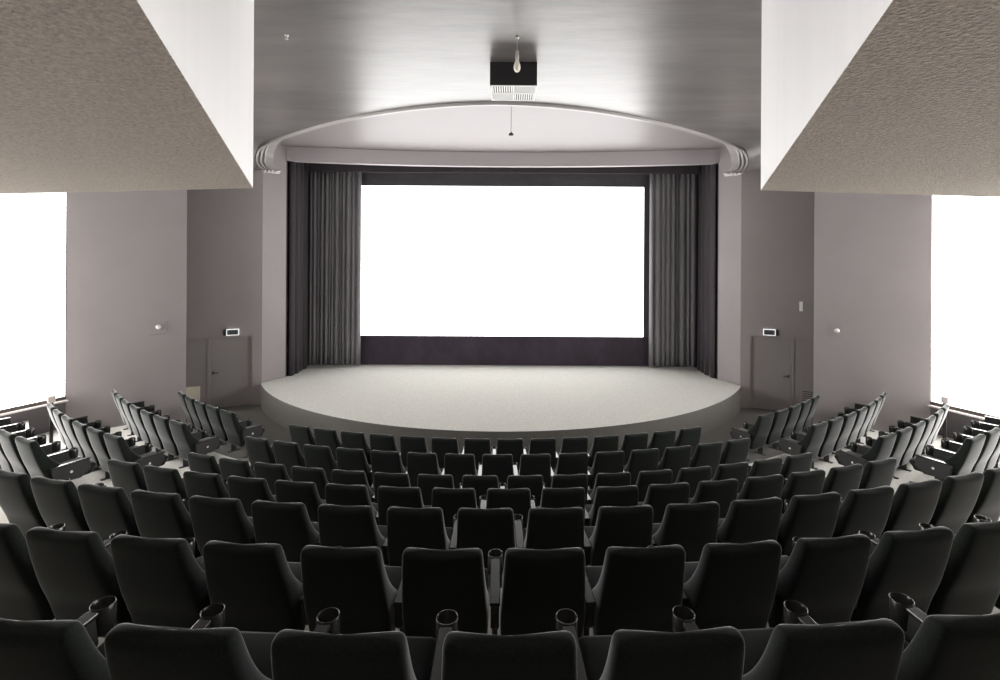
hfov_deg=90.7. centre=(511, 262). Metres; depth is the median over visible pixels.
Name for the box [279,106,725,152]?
ceiling
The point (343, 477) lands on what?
seat
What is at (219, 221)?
wall
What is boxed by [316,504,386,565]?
seat
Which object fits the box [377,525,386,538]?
seat cushion
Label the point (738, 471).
seat
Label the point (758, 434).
seat
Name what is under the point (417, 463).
seat
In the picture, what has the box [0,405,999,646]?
floor
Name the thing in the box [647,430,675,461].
seat
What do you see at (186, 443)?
seat
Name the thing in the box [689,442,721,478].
seat
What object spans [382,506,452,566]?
seat
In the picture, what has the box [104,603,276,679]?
seat
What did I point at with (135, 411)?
seat
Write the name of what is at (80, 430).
seat
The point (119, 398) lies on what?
seat
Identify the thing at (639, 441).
seat
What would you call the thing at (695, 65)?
ceiling
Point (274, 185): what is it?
wall
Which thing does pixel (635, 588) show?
seat
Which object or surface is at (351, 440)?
seat
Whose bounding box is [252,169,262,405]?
wall strip
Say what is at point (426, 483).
seat
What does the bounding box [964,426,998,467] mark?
seat
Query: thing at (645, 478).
seat
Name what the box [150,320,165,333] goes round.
wall sensor
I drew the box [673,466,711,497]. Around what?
seat
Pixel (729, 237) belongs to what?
wall
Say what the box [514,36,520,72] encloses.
pendant bulb
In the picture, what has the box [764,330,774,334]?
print
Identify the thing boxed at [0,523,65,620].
seat
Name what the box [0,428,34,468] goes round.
seat
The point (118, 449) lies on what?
seat
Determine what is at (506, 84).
box
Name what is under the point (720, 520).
seat cushion
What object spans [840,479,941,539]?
seat
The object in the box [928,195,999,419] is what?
window
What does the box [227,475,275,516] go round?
seat
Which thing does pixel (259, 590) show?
seat
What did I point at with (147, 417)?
seat
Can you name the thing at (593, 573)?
seat cushion
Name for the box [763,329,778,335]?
exit sign
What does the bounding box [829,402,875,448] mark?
seat
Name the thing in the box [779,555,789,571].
armrest
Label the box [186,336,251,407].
door
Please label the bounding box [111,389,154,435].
seat
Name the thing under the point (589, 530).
seat cushion
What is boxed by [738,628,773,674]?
seat cushion
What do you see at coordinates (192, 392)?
wall vent
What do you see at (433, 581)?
seat
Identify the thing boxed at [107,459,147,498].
seat
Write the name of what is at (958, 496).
seat
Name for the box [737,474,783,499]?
seat
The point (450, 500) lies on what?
seat
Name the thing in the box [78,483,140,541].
seat
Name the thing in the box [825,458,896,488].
seat
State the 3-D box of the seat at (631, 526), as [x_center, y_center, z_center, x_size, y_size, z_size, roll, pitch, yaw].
[0.910,2.595,4.572,0.623,1.010,0.806,0,0,-5]
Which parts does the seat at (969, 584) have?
armrest, backrest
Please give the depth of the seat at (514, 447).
8.99 m
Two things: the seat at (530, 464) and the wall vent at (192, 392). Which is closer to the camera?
the seat at (530, 464)
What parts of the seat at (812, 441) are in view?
armrest, backrest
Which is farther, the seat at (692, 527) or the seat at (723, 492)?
the seat at (723, 492)
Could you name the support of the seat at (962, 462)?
on the floor
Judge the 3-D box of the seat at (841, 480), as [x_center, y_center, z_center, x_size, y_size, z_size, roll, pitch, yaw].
[3.967,2.994,6.367,0.623,1.010,0.806,0,0,-17]
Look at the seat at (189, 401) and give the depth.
11.60 m
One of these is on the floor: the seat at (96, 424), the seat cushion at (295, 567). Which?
the seat at (96, 424)
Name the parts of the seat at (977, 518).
backrest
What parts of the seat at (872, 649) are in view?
backrest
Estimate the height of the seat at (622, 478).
1.010 m
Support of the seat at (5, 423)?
on the floor
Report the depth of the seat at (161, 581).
3.02 m
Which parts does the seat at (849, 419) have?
leg, backrest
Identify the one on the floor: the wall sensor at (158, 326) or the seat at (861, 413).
the seat at (861, 413)
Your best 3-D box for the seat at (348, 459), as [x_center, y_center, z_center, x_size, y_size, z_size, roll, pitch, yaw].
[-2.594,3.507,8.322,0.623,1.010,0.806,0,0,11]
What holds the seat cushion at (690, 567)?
on the seat at (734, 585)
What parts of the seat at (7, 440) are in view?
backrest, armrest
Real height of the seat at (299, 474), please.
1.010 m
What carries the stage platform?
on the floor
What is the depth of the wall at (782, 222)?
14.11 m
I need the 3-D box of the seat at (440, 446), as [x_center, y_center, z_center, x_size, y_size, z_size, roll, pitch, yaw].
[-1.248,3.708,9.378,0.608,1.007,0.772,0,0,5]
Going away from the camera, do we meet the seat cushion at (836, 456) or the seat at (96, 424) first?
the seat cushion at (836, 456)
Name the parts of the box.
grille frame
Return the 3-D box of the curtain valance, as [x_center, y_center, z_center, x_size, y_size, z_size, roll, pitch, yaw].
[-0.282,-3.182,16.295,12.840,0.440,0.030,0,0,0]
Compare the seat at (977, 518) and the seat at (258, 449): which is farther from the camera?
the seat at (258, 449)
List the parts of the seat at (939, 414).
backrest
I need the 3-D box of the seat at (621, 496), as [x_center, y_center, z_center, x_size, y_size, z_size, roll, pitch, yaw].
[1.089,2.977,5.793,0.605,1.008,0.772,0,0,-6]
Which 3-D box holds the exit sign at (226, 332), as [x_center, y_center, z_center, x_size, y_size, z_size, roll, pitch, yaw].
[-8.060,1.999,14.190,0.395,0.180,0.062,0,0,-24]
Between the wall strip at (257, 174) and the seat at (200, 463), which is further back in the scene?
the wall strip at (257, 174)
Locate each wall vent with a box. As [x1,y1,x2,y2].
[186,386,199,400]
[801,390,812,402]
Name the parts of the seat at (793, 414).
leg, backrest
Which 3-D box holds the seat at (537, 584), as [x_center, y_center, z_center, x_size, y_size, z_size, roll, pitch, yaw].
[0.144,2.191,3.244,0.623,1.010,0.806,0,0,-2]
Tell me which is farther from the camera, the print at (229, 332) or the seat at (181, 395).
the print at (229, 332)
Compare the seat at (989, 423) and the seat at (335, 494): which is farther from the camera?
the seat at (989, 423)
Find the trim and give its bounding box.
[255,102,748,176]
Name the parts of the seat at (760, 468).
backrest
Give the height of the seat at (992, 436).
1.010 m
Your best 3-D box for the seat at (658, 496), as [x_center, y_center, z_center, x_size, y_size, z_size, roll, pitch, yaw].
[1.675,2.981,5.861,0.623,1.010,0.806,0,0,-8]
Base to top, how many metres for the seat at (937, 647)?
1.010 m
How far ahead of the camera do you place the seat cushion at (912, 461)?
7.62 m
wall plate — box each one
[253,293,260,301]
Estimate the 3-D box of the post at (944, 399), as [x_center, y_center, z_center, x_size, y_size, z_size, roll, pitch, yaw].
[9.142,3.361,10.437,0.120,1.070,0.120,0,0,-44]
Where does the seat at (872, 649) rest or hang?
on the floor
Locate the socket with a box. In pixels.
[515,50,518,59]
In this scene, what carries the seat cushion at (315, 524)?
on the seat at (289, 525)
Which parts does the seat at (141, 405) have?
backrest, armrest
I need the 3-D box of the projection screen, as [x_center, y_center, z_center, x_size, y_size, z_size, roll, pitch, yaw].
[-0.301,0.178,17.195,13.200,6.760,0.070,0,0,0]
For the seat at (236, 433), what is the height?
1.010 m
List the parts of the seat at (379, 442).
backrest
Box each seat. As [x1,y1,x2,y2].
[0,417,25,432]
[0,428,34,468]
[0,429,60,471]
[0,429,77,478]
[0,434,45,466]
[0,469,69,535]
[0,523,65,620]
[0,596,190,679]
[15,436,95,479]
[25,527,132,637]
[30,476,106,531]
[46,403,100,449]
[53,409,109,448]
[61,415,121,471]
[72,421,135,480]
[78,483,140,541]
[86,427,151,471]
[104,433,167,469]
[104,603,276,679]
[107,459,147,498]
[110,534,209,627]
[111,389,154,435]
[115,394,160,441]
[121,399,169,446]
[130,404,179,451]
[130,490,200,558]
[140,410,192,461]
[143,465,186,498]
[153,415,206,468]
[169,420,221,459]
[178,391,217,431]
[183,471,229,497]
[185,396,227,437]
[187,452,221,477]
[189,495,254,555]
[194,400,238,445]
[203,540,305,632]
[206,405,251,451]
[219,457,254,491]
[220,409,264,457]
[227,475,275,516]
[245,436,275,465]
[251,500,319,562]
[254,462,291,494]
[271,607,435,679]
[273,440,304,478]
[274,480,325,521]
[289,424,315,455]
[291,466,328,499]
[299,545,401,634]
[303,444,336,482]
[314,428,341,460]
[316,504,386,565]
[325,483,377,515]
[331,469,373,502]
[336,447,371,486]
[341,431,370,463]
[369,433,400,460]
[370,450,406,486]
[372,472,410,502]
[375,486,430,525]
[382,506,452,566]
[393,547,489,638]
[400,436,431,466]
[406,452,442,486]
[417,474,454,505]
[430,609,576,679]
[431,488,478,527]
[432,437,461,468]
[441,453,477,488]
[449,508,515,587]
[460,475,498,506]
[462,438,491,469]
[478,454,513,488]
[479,488,530,529]
[488,547,584,638]
[492,439,523,469]
[499,475,542,506]
[513,454,550,487]
[514,507,583,550]
[523,438,555,468]
[531,487,584,525]
[543,474,587,504]
[550,453,587,487]
[555,437,587,468]
[555,609,744,679]
[583,545,684,635]
[584,505,652,566]
[585,485,637,525]
[587,451,623,489]
[587,472,630,504]
[588,435,618,467]
[618,433,647,464]
[623,448,658,484]
[636,469,672,501]
[638,482,689,522]
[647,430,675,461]
[648,540,781,629]
[651,502,719,561]
[657,445,691,483]
[672,605,904,679]
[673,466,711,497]
[674,427,701,457]
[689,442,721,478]
[689,479,738,518]
[711,462,748,492]
[716,457,781,477]
[716,497,782,543]
[719,438,749,464]
[723,534,871,627]
[730,413,773,460]
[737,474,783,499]
[743,408,788,455]
[743,469,825,513]
[747,452,812,478]
[768,404,800,449]
[776,422,827,460]
[776,492,840,556]
[779,395,819,432]
[783,464,862,498]
[783,592,999,679]
[784,486,893,538]
[786,399,811,438]
[791,417,843,469]
[792,526,953,621]
[806,412,856,462]
[818,407,867,454]
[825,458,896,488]
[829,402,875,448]
[834,432,896,468]
[838,397,881,443]
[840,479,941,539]
[844,392,886,436]
[850,427,912,467]
[858,521,999,641]
[865,421,925,478]
[871,472,983,534]
[878,415,935,471]
[889,409,943,450]
[897,404,948,454]
[908,468,999,522]
[909,434,985,481]
[919,515,999,608]
[925,427,999,473]
[941,425,999,471]
[954,432,999,472]
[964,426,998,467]
[971,416,999,430]
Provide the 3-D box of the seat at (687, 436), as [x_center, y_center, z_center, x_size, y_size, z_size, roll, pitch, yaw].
[3.380,3.734,9.980,0.685,1.010,0.790,0,0,-20]
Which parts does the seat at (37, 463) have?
backrest, armrest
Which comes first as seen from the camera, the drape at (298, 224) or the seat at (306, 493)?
the seat at (306, 493)
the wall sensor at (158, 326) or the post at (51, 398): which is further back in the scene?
the wall sensor at (158, 326)
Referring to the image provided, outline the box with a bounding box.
[490,62,536,100]
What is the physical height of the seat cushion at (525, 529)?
0.162 m
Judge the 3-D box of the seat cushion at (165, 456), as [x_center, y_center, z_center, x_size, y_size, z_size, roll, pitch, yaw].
[-6.272,3.412,8.431,0.490,0.162,0.540,0,0,27]
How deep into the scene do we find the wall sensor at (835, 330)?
12.53 m
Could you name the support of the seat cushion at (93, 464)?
on the seat at (37, 463)
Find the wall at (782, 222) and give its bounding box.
[750,169,813,339]
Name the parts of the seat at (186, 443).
backrest, armrest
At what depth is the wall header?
15.80 m
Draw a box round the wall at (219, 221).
[186,188,252,338]
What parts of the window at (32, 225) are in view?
frame, sill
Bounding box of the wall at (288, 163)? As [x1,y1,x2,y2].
[285,161,289,376]
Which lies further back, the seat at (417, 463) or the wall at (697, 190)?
the wall at (697, 190)
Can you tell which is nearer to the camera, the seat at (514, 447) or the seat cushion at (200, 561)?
the seat cushion at (200, 561)
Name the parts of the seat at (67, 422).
backrest, leg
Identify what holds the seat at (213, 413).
on the floor
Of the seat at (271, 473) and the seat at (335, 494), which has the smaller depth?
the seat at (335, 494)
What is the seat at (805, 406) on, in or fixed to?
on the floor
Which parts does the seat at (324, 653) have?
backrest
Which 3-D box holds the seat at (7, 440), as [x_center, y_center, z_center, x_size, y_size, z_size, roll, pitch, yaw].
[-7.054,2.931,7.369,0.623,1.010,0.806,0,0,28]
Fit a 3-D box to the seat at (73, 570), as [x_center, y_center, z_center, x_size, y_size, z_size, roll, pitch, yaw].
[-2.793,2.174,3.419,0.623,1.010,0.806,0,0,8]
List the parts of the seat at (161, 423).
backrest, leg, armrest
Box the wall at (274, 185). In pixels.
[262,144,286,382]
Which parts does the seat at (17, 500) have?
backrest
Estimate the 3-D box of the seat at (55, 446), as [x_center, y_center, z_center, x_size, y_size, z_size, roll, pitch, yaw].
[-7.569,2.928,7.649,0.623,1.010,0.806,0,0,30]
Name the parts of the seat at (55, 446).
backrest, armrest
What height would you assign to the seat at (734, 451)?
1.010 m
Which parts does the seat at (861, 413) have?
backrest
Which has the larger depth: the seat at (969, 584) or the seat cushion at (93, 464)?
the seat cushion at (93, 464)
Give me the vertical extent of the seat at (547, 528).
1.010 m
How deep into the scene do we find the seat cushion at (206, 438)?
9.77 m
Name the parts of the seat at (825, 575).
armrest, backrest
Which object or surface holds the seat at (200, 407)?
on the floor
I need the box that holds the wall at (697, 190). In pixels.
[307,165,698,367]
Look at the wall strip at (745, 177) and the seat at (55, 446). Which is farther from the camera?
the wall strip at (745, 177)
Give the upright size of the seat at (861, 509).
1.010 m
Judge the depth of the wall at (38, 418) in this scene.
10.86 m
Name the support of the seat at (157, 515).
on the floor
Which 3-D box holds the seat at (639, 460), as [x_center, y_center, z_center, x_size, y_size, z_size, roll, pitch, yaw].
[2.057,3.534,8.342,0.623,1.010,0.806,0,0,-11]
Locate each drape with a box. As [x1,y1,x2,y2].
[289,161,307,375]
[697,164,715,377]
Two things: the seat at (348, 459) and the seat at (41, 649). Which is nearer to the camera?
the seat at (41, 649)
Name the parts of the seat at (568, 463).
backrest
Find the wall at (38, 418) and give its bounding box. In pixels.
[0,402,65,434]
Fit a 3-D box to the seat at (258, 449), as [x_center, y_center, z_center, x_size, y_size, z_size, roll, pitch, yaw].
[-4.290,3.498,8.770,0.623,1.010,0.806,0,0,19]
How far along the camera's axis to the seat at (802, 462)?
7.33 m
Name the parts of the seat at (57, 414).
backrest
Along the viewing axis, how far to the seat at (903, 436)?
8.58 m
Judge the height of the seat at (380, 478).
1.010 m
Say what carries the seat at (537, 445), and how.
on the floor
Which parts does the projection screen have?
masking panel, masking panel, masking panel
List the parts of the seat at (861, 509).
backrest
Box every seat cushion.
[59,457,95,474]
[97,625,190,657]
[139,451,167,465]
[196,556,204,570]
[199,437,221,449]
[240,631,276,679]
[245,425,264,435]
[287,562,301,582]
[311,522,318,532]
[372,503,377,511]
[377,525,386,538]
[385,566,401,590]
[406,636,435,679]
[445,527,452,540]
[484,568,489,593]
[522,528,526,540]
[578,635,612,679]
[584,526,594,538]
[585,505,591,512]
[585,566,602,588]
[652,523,660,535]
[684,562,698,582]
[718,518,724,527]
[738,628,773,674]
[776,438,798,450]
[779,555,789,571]
[818,620,908,650]
[834,451,861,464]
[909,454,943,471]
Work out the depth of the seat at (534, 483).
6.56 m
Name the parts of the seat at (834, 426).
armrest, backrest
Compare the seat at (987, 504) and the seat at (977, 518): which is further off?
the seat at (987, 504)
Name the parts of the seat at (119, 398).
backrest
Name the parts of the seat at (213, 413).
backrest, leg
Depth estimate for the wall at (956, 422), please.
10.91 m
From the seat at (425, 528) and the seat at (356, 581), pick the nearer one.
the seat at (356, 581)
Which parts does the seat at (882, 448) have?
armrest, backrest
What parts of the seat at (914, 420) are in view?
armrest, backrest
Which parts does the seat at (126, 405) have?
backrest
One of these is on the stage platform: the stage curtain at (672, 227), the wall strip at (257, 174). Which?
the stage curtain at (672, 227)
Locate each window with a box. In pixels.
[0,193,67,415]
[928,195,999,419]
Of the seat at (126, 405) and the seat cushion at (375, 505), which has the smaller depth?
the seat cushion at (375, 505)
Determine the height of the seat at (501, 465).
1.010 m
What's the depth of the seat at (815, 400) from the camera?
11.98 m
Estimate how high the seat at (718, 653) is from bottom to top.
1.010 m
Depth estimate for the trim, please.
11.94 m
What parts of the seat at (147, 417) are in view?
backrest, leg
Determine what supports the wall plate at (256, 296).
attached to the wall strip at (257, 174)
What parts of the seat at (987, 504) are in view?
backrest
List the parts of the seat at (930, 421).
leg, backrest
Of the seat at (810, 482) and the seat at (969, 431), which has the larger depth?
the seat at (969, 431)
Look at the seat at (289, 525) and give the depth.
4.28 m
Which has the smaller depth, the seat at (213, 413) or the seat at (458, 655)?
the seat at (458, 655)
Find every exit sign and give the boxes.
[223,329,238,335]
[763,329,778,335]
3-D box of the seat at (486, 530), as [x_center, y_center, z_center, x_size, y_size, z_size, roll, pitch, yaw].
[-0.265,2.588,4.524,0.623,1.010,0.806,0,0,0]
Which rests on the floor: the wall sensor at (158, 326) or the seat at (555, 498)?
the seat at (555, 498)
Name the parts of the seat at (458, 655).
backrest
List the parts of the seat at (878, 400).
backrest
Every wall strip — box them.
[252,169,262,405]
[740,171,750,407]
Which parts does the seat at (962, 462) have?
armrest, backrest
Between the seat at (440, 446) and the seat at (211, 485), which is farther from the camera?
the seat at (440, 446)
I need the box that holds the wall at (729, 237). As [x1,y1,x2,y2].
[718,147,740,384]
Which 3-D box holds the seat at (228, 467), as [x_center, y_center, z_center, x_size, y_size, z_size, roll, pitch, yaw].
[-3.933,3.317,7.407,0.623,1.010,0.806,0,0,15]
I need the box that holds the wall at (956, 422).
[930,407,983,438]
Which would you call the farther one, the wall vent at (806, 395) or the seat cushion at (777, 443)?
the wall vent at (806, 395)
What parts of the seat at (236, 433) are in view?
backrest, armrest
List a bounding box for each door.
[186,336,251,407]
[750,336,813,409]
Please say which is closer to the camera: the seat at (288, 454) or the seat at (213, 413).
the seat at (288, 454)
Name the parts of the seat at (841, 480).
backrest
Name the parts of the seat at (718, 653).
backrest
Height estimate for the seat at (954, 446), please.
1.010 m
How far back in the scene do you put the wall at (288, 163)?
15.44 m
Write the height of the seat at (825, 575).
1.010 m
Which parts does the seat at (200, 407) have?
backrest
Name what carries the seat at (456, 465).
on the floor
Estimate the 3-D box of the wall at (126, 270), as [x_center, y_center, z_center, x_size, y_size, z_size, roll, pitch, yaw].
[-9.428,0.116,12.200,2.330,8.100,0.200,0,0,-42]
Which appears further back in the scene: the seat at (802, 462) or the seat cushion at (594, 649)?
the seat at (802, 462)
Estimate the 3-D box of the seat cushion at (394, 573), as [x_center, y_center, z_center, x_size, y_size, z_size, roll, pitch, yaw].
[-0.992,2.293,3.368,0.490,0.162,0.540,0,0,2]
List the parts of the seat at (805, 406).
backrest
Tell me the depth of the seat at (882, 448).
8.28 m
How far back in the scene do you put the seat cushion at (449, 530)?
4.80 m
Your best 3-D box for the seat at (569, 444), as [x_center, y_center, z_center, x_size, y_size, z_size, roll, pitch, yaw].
[1.084,3.721,9.429,0.623,1.010,0.806,0,0,-8]
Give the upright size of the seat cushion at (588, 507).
0.162 m
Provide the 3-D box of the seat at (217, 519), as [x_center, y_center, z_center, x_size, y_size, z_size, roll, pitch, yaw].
[-2.610,2.575,4.691,0.623,1.010,0.806,0,0,8]
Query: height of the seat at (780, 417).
1.010 m
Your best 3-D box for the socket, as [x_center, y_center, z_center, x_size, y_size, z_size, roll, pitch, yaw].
[0.077,-3.017,7.180,0.054,0.135,0.054,0,0,0]
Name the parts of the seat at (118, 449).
backrest, armrest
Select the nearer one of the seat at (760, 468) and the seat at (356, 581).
the seat at (356, 581)
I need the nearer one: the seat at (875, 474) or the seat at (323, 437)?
the seat at (875, 474)
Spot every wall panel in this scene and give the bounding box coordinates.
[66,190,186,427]
[813,192,931,432]
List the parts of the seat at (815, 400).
backrest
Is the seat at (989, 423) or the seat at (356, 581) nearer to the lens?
the seat at (356, 581)
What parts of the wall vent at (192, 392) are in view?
plate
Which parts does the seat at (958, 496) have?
backrest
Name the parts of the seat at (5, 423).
armrest, armrest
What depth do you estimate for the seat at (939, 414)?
9.57 m
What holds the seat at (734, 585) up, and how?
on the floor
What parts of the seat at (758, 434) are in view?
armrest, backrest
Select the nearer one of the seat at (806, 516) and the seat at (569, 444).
the seat at (806, 516)
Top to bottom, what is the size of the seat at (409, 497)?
1.007 m
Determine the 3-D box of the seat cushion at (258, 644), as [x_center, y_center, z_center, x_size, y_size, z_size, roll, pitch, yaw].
[-1.190,1.921,2.217,0.490,0.162,0.540,0,0,3]
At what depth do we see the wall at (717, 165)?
15.42 m
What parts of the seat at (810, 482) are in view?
backrest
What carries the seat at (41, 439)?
on the floor
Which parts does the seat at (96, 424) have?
backrest, armrest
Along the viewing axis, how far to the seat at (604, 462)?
7.91 m
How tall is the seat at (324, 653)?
1.010 m
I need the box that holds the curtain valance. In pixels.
[308,163,697,173]
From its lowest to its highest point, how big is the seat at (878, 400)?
1.010 m
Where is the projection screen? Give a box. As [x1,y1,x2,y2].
[360,172,649,365]
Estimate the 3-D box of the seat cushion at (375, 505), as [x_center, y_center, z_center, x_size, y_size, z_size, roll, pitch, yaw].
[-1.791,3.070,5.916,0.490,0.162,0.540,0,0,6]
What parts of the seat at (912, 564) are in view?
backrest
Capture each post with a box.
[47,395,55,442]
[941,396,948,438]
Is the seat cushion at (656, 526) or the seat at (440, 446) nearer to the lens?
the seat cushion at (656, 526)
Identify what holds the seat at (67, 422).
on the floor
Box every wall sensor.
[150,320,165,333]
[829,323,844,337]
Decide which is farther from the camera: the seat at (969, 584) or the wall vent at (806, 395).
the wall vent at (806, 395)
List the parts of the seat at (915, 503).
backrest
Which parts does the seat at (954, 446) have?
armrest, backrest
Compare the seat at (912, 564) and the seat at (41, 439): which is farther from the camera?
the seat at (41, 439)
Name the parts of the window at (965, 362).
sill, frame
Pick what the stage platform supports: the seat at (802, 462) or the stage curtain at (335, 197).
the stage curtain at (335, 197)
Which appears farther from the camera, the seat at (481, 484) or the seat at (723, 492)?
the seat at (481, 484)
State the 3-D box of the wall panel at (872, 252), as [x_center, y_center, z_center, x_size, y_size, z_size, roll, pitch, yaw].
[8.825,0.220,12.200,2.330,8.100,0.200,0,0,42]
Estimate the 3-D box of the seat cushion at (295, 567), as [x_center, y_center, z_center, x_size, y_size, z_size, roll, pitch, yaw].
[-1.576,2.290,3.401,0.490,0.162,0.540,0,0,4]
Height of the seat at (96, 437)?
1.010 m
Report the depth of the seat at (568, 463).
7.83 m
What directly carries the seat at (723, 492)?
on the floor
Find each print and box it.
[227,330,237,334]
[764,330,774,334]
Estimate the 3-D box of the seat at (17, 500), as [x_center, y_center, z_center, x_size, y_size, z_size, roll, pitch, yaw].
[-4.905,2.562,5.204,0.623,1.010,0.806,0,0,17]
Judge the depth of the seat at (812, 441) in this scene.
9.42 m
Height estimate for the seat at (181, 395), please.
1.010 m
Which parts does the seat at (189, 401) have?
backrest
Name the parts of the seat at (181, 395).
backrest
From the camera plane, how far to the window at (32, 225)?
10.79 m
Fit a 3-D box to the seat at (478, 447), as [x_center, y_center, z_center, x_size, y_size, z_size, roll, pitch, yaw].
[-0.662,3.711,9.344,0.623,1.010,0.806,0,0,2]
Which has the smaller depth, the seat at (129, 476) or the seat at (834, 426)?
the seat at (129, 476)
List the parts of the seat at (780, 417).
leg, backrest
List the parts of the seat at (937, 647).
armrest, backrest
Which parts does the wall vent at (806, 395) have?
plate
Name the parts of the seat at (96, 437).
backrest, armrest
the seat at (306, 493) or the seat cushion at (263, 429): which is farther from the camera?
the seat cushion at (263, 429)
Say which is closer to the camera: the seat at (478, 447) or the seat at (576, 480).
the seat at (576, 480)
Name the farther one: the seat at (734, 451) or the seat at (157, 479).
the seat at (734, 451)
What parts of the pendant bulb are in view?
bulb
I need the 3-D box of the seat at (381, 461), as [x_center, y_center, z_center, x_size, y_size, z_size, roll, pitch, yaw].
[-2.017,3.510,8.227,0.623,1.010,0.806,0,0,8]
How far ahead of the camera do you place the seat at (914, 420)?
10.13 m
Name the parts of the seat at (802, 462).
backrest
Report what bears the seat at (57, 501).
on the floor
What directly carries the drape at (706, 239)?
hanging from the wall header
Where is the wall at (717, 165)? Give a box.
[715,163,718,378]
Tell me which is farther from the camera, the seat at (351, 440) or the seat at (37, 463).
the seat at (351, 440)
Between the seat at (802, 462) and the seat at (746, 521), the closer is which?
the seat at (746, 521)
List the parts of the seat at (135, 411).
backrest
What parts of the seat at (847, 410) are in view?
armrest, backrest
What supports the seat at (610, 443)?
on the floor
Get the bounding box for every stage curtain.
[309,172,361,364]
[649,174,696,366]
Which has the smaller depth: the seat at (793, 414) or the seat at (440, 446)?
the seat at (440, 446)
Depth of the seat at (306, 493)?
5.52 m
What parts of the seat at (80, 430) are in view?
backrest, leg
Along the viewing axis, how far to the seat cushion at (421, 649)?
2.33 m
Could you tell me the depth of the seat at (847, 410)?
11.69 m
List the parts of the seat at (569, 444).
backrest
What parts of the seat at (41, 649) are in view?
backrest, armrest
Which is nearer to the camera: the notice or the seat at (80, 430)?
the seat at (80, 430)
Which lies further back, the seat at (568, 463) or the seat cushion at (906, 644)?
the seat at (568, 463)
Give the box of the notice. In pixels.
[799,302,802,310]
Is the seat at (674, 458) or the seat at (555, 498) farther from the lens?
the seat at (674, 458)
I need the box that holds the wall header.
[287,146,718,167]
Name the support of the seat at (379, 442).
on the floor
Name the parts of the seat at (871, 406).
backrest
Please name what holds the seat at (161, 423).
on the floor
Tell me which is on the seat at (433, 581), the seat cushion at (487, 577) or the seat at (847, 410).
the seat cushion at (487, 577)
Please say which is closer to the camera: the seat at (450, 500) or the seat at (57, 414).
the seat at (450, 500)
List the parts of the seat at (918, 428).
backrest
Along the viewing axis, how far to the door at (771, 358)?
14.22 m
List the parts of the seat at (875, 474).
backrest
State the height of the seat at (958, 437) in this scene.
1.010 m
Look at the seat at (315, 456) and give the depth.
8.11 m
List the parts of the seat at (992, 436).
armrest, backrest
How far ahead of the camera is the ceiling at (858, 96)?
2.28 m
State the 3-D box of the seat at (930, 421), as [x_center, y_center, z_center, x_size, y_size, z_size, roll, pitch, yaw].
[7.556,3.382,9.461,0.623,1.010,0.806,0,0,-36]
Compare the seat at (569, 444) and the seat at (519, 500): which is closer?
the seat at (519, 500)
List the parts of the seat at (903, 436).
armrest, backrest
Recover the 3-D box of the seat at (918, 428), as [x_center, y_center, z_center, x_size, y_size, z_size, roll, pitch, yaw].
[7.074,3.379,9.128,0.623,1.010,0.806,0,0,-34]
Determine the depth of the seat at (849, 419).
10.02 m
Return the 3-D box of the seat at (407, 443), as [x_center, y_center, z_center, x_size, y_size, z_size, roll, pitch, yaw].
[-1.824,3.705,9.442,0.623,1.010,0.806,0,0,8]
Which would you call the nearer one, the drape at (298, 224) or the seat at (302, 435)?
the seat at (302, 435)
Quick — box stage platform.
[261,364,740,452]
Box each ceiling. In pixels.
[0,0,999,196]
[253,0,761,172]
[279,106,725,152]

